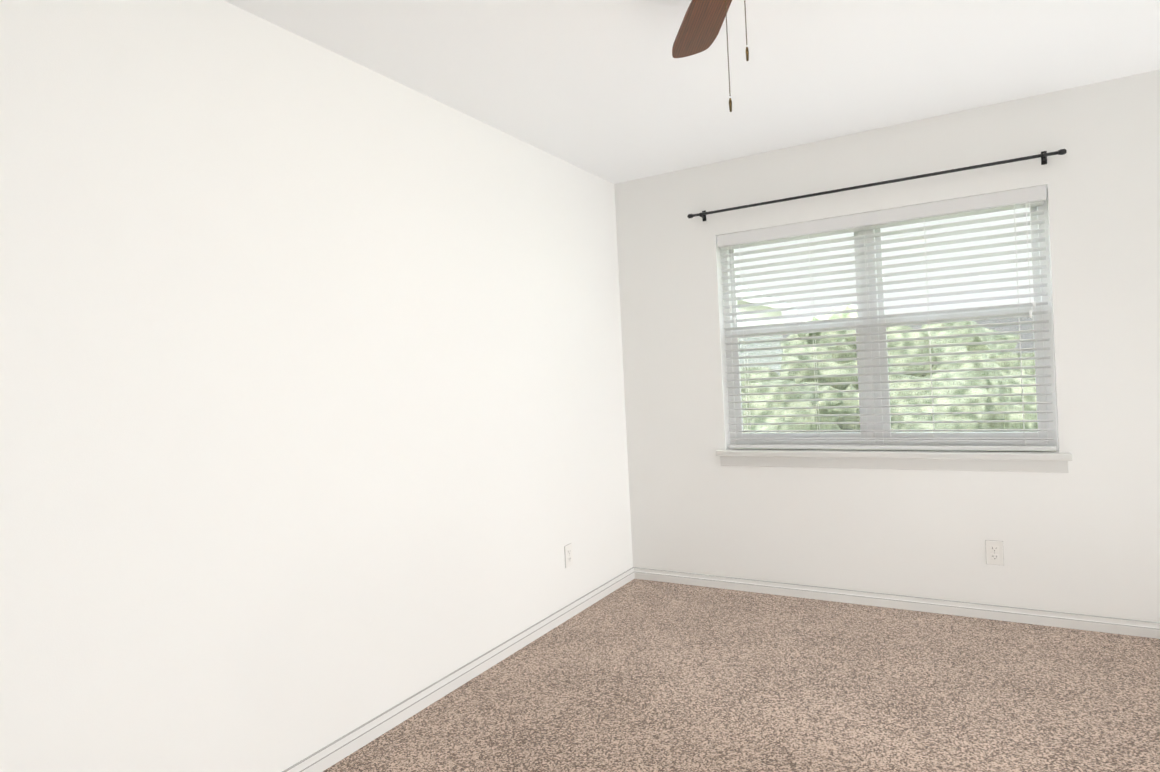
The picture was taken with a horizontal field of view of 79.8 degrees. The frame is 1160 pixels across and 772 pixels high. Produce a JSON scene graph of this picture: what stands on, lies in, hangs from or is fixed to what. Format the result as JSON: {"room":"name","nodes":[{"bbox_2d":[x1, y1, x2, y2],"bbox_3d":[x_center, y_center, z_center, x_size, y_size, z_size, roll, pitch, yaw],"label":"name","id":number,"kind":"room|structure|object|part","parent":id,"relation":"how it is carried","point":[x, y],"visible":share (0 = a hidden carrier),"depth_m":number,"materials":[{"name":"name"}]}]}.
{"room":"empty bedroom","nodes":[
{"label":"empty bedroom","id":0,"kind":"room"},
{"bbox_2d":[0,0,632,771],"bbox_3d":[-0.929,0.050,2.400,0.150,2.440,4.780,-3,1,31],"label":"wall","id":1,"kind":"structure","parent":0,"point":[312,420],"depth_m":2.16,"materials":[{"name":"white paint"}]},
{"bbox_2d":[282,567,633,771],"bbox_3d":[-0.800,1.232,2.367,0.014,0.067,4.480,-3,1,31],"label":"baseboard","id":2,"kind":"structure","parent":1,"relation":"attached to","point":[336,751],"depth_m":2.78,"materials":[{"name":"white paint"}]},
{"bbox_2d":[564,543,572,567],"bbox_3d":[-0.058,0.899,3.654,0.009,0.116,0.072,-3,1,31],"label":"electrical outlet","id":3,"kind":"object","parent":1,"relation":"attached to","point":[568,555],"visible":1,"depth_m":3.64,"materials":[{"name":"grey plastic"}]},
{"bbox_2d":[224,0,1159,183],"bbox_3d":[0.314,-1.287,1.619,3.484,0.120,5.080,-3,1,31],"label":"ceiling","id":4,"kind":"structure","parent":0,"point":[614,91],"depth_m":2.69,"materials":[{"name":"white paint"}]},
{"bbox_2d":[672,0,748,111],"bbox_3d":[0.355,-0.961,1.621,1.170,0.534,1.139,-3,1,31],"label":"fan","id":5,"kind":"object","parent":4,"relation":"hanging from","point":[700,26],"visible":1,"depth_m":2.06,"materials":[{"name":"brown wood"}]},
{"bbox_3d":[0.370,-1.058,1.979,0.144,0.038,0.559,-16,1,-2],"label":"blade","id":6,"kind":"part","parent":5,"relation":"part of","materials":[{"name":"brown wood"}]},
{"bbox_2d":[323,579,1159,771],"bbox_3d":[0.440,1.270,1.639,3.484,0.120,5.080,-3,1,31],"label":"floor","id":7,"kind":"structure","parent":0,"point":[637,675],"depth_m":2.63,"materials":[{"name":"carpet"}]},
{"bbox_2d":[614,70,1159,621],"bbox_3d":[1.551,-0.081,3.623,2.884,2.440,0.150,-3,1,31],"label":"wall","id":8,"kind":"structure","parent":0,"point":[1082,536],"depth_m":3.42,"materials":[{"name":"white paint"}]},
{"bbox_2d":[687,149,1066,450],"bbox_3d":[1.471,-0.348,3.620,1.790,1.380,0.215,-3,1,31],"label":"blinds","id":9,"kind":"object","parent":8,"relation":"in","point":[871,323],"depth_m":3.57,"materials":[{"name":"white plastic"}]},
{"bbox_3d":[1.401,-1.005,3.551,1.790,0.060,0.067,-3,1,31],"label":"curtain rod","id":10,"kind":"part","parent":9,"relation":"part of","materials":[{"name":"black metal"}]},
{"bbox_2d":[716,448,1072,472],"bbox_3d":[1.525,0.386,3.587,1.670,0.090,0.123,-3,1,31],"label":"trim","id":11,"kind":"structure","parent":8,"relation":"attached to","point":[1008,461],"depth_m":3.48,"materials":[{"name":"white paint"}]},
{"bbox_2d":[634,567,1159,638],"bbox_3d":[1.566,1.106,3.562,2.820,0.067,0.014,-3,1,31],"label":"baseboard","id":12,"kind":"structure","parent":8,"relation":"attached to","point":[1149,629],"depth_m":3.47,"materials":[{"name":"white paint"}]},
{"bbox_2d":[985,540,1003,564],"bbox_3d":[1.980,0.801,3.310,0.072,0.116,0.009,-3,1,31],"label":"electrical outlet","id":13,"kind":"object","parent":8,"relation":"attached to","point":[994,553],"visible":1,"depth_m":3.31,"materials":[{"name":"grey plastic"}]},
{"label":"outside","id":14,"kind":"structure","parent":0,"visible":0},
{"bbox_3d":[23.480,4.413,43.268,120.000,0.200,89.600,-3,1,31],"label":"ground","id":15,"kind":"structure","parent":14,"visible":0},
{"bbox_2d":[740,367,777,391],"bbox_3d":[2.942,2.559,14.115,6.173,6.169,4.989,-3,1,31],"label":"tree","id":16,"kind":"object","parent":15,"relation":"on","point":[764,375],"depth_m":12.70,"materials":[{"name":"green plant"}]},
{"bbox_2d":[737,285,796,375],"bbox_3d":[2.050,0.280,24.583,9.460,10.450,8.000,-3,1,31],"label":"neighbor house","id":17,"kind":"structure","parent":15,"relation":"on","point":[770,314],"depth_m":22.95,"materials":[{"name":"white"}]},
{"bbox_2d":[740,380,841,448],"bbox_3d":[3.437,2.765,12.361,4.483,5.736,4.973,-3,1,31],"label":"tree","id":18,"kind":"object","parent":15,"relation":"on","point":[750,412],"depth_m":10.20,"materials":[{"name":"green plant"}]},
{"bbox_2d":[787,317,865,449],"bbox_3d":[3.691,2.353,9.567,1.773,6.577,1.989,-3,1,31],"label":"tree","id":19,"kind":"object","parent":15,"relation":"on","point":[833,357],"depth_m":9.62,"materials":[{"name":"green plant"}]},
{"bbox_2d":[780,305,1020,450],"bbox_3d":[5.905,2.064,12.453,5.762,6.892,6.374,-3,1,31],"label":"tree","id":20,"kind":"object","parent":15,"relation":"on","point":[833,316],"visible":0.02,"depth_m":10.91,"materials":[{"name":"green plant"}]},
{"bbox_2d":[926,349,1037,431],"bbox_3d":[6.741,2.450,10.887,4.823,6.063,4.431,-3,1,31],"label":"tree","id":21,"kind":"object","parent":15,"relation":"on","point":[1001,388],"depth_m":10.84,"materials":[{"name":"green plant"}]},
{"bbox_2d":[989,353,1034,374],"bbox_3d":[9.468,2.249,11.231,5.921,6.191,5.120,-3,1,31],"label":"tree","id":22,"kind":"object","parent":15,"relation":"on","point":[1017,370],"depth_m":11.69,"materials":[{"name":"green plant"}]}
]}

